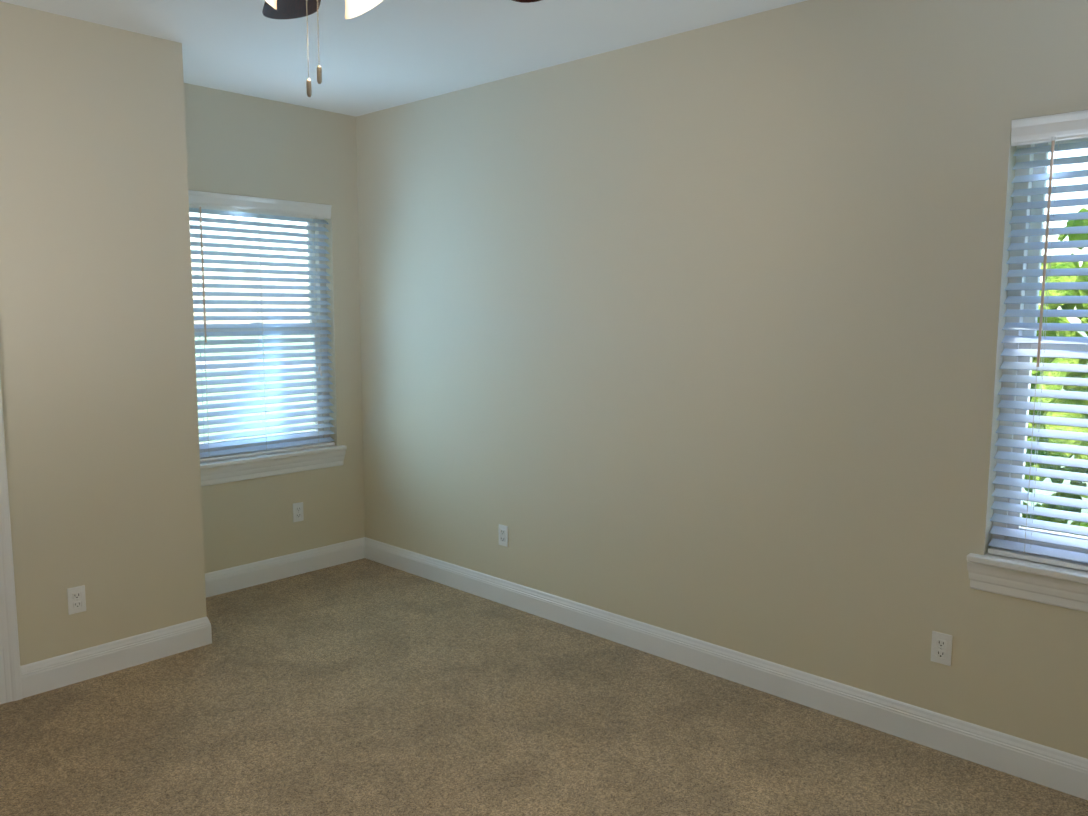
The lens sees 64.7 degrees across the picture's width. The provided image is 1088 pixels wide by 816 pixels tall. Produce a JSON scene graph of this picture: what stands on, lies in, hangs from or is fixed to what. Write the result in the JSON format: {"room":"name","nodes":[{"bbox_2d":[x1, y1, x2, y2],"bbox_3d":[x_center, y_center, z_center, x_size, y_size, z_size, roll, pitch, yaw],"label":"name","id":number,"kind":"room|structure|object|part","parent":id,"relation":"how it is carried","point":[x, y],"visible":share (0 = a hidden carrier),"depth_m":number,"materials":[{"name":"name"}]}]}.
{"room":"empty bedroom","nodes":[
{"label":"empty bedroom","id":0,"kind":"room"},
{"bbox_2d":[0,1,206,665],"bbox_3d":[-2.709,-0.119,2.826,0.120,2.740,3.140,6,9,43],"label":"wall","id":1,"kind":"structure","parent":0,"point":[98,381],"depth_m":3.61,"materials":[{"name":"paint"}]},
{"bbox_2d":[0,378,22,703],"bbox_3d":[-2.512,0.164,3.072,0.157,2.122,0.984,6,9,43],"label":"door frame","id":2,"kind":"structure","parent":1,"relation":"attached to","point":[10,682],"depth_m":3.43,"materials":[{"name":"white wood"}]},
{"bbox_2d":[67,585,85,614],"bbox_3d":[-1.976,0.812,3.632,0.009,0.114,0.070,6,9,43],"label":"electrical outlet","id":3,"kind":"object","parent":1,"relation":"attached to","point":[76,597],"visible":1,"depth_m":3.63,"materials":[{"name":"white plastic"}]},
{"bbox_2d":[20,616,211,697],"bbox_3d":[-1.857,1.085,3.789,0.014,0.133,0.802,6,9,43],"label":"baseboard","id":4,"kind":"structure","parent":1,"relation":"attached to","point":[38,677],"depth_m":3.75,"materials":[{"name":"white wood"}]},
{"bbox_2d":[184,83,364,572],"bbox_3d":[-1.702,-0.350,4.869,0.150,2.740,1.480,6,9,43],"label":"wall","id":5,"kind":"structure","parent":0,"point":[243,145],"depth_m":5.01,"materials":[{"name":"paint"}]},
{"bbox_2d":[189,206,329,457],"bbox_3d":[-1.667,-0.461,4.941,0.082,1.455,0.930,6,9,43],"label":"window","id":6,"kind":"structure","parent":5,"relation":"in","point":[292,329],"depth_m":5.12,"materials":[{"name":"glass"}]},
{"bbox_2d":[188,190,334,462],"bbox_3d":[-1.610,-0.455,4.888,0.073,1.448,0.924,6,9,43],"label":"window blind","id":7,"kind":"object","parent":6,"relation":"attached to","point":[199,199],"visible":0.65,"depth_m":4.88,"materials":[{"name":"white plastic"}]},
{"bbox_2d":[200,445,346,486],"bbox_3d":[-1.604,0.331,4.970,0.115,0.125,1.024,6,9,43],"label":"window sill","id":8,"kind":"structure","parent":5,"relation":"attached to","point":[243,468],"depth_m":4.95,"materials":[{"name":"white wood"}]},
{"bbox_2d":[205,537,363,597],"bbox_3d":[-1.615,0.948,4.994,0.014,0.133,1.330,6,9,43],"label":"baseboard","id":9,"kind":"structure","parent":5,"relation":"attached to","point":[222,581],"depth_m":5.06,"materials":[{"name":"white wood"}]},
{"bbox_2d":[293,502,303,521],"bbox_3d":[-1.466,0.622,5.121,0.009,0.114,0.070,6,9,43],"label":"electrical outlet","id":10,"kind":"object","parent":5,"relation":"attached to","point":[298,515],"visible":1,"depth_m":5.12,"materials":[{"name":"white plastic"}]},
{"bbox_2d":[0,0,806,116],"bbox_3d":[-1.173,-1.479,2.170,6.800,0.120,4.800,6,9,43],"label":"ceiling","id":11,"kind":"structure","parent":0,"point":[384,54],"depth_m":3.68,"materials":[{"name":"white paint"}]},
{"bbox_2d":[262,0,540,96],"bbox_3d":[-0.432,-1.004,1.764,1.214,0.728,1.208,6,9,43],"label":"ceiling fan","id":12,"kind":"object","parent":11,"relation":"hanging from","point":[283,9],"visible":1,"depth_m":2.18,"materials":[{"name":"brown metal"}]},
{"bbox_2d":[0,558,1087,815],"bbox_3d":[-0.743,1.400,2.087,5.300,0.100,4.500,6,9,43],"label":"floor","id":13,"kind":"structure","parent":0,"point":[364,686],"depth_m":3.22,"materials":[{"name":"carpet"}]},
{"bbox_2d":[356,0,1087,758],"bbox_3d":[0.847,-0.199,3.616,5.600,2.740,0.150,6,9,43],"label":"wall","id":14,"kind":"structure","parent":0,"point":[698,334],"depth_m":3.54,"materials":[{"name":"paint"}]},
{"bbox_2d":[499,524,507,546],"bbox_3d":[-0.220,0.684,4.605,0.070,0.114,0.009,6,9,43],"label":"electrical outlet","id":15,"kind":"object","parent":14,"relation":"attached to","point":[503,535],"visible":1,"depth_m":4.60,"materials":[{"name":"white plastic"}]},
{"bbox_2d":[364,537,1087,799],"bbox_3d":[0.787,1.103,3.704,5.300,0.133,0.014,6,9,43],"label":"baseboard","id":16,"kind":"structure","parent":14,"relation":"attached to","point":[1056,769],"depth_m":3.52,"materials":[{"name":"white wood"}]},
{"bbox_2d":[931,631,952,665],"bbox_3d":[1.426,0.863,3.081,0.070,0.114,0.009,6,9,43],"label":"electrical outlet","id":17,"kind":"object","parent":14,"relation":"attached to","point":[941,648],"visible":1,"depth_m":3.08,"materials":[{"name":"white plastic"}]},
{"bbox_2d":[967,553,1087,611],"bbox_3d":[1.870,0.604,2.666,1.024,0.125,0.115,6,9,43],"label":"window sill","id":18,"kind":"structure","parent":14,"relation":"attached to","point":[1059,586],"depth_m":2.85,"materials":[{"name":"white wood"}]},
{"bbox_2d":[992,138,1087,553],"bbox_3d":[1.933,-0.188,2.642,0.930,1.455,0.082,6,9,43],"label":"window","id":19,"kind":"structure","parent":14,"relation":"in","point":[1028,185],"depth_m":2.89,"materials":[{"name":"glass"}]},
{"bbox_2d":[988,110,1087,570],"bbox_3d":[1.879,-0.182,2.585,0.924,1.448,0.073,6,9,43],"label":"window blind","id":20,"kind":"object","parent":19,"relation":"attached to","point":[1053,128],"visible":0.98,"depth_m":2.81,"materials":[{"name":"white plastic"}]},
{"bbox_3d":[1.937,-0.193,2.645,0.772,1.284,0.035,6,9,43],"label":"glass","id":21,"kind":"part","parent":19,"relation":"part of","materials":[{"name":"glass"}]},
{"label":"outside","id":22,"kind":"structure","parent":0,"visible":0},
{"bbox_2d":[195,331,1087,532],"bbox_3d":[12.488,0.879,20.225,320.000,0.300,280.000,6,9,43],"label":"lawn","id":23,"kind":"structure","parent":22,"point":[1038,491],"depth_m":31.26,"materials":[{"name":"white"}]},
{"bbox_2d":[196,360,312,370],"bbox_3d":[-10.398,-2.400,46.907,300.012,0.030,7.500,-1,7,-12],"label":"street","id":24,"kind":"structure","parent":23,"relation":"on","point":[248,368],"depth_m":44.55,"materials":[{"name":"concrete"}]},
{"bbox_2d":[1021,207,1087,536],"bbox_3d":[4.130,-0.572,4.942,4.968,6.009,3.370,6,9,43],"label":"tree","id":25,"kind":"object","parent":23,"relation":"on","point":[1084,222],"depth_m":5.05,"materials":[{"name":"green plant"}]}
]}

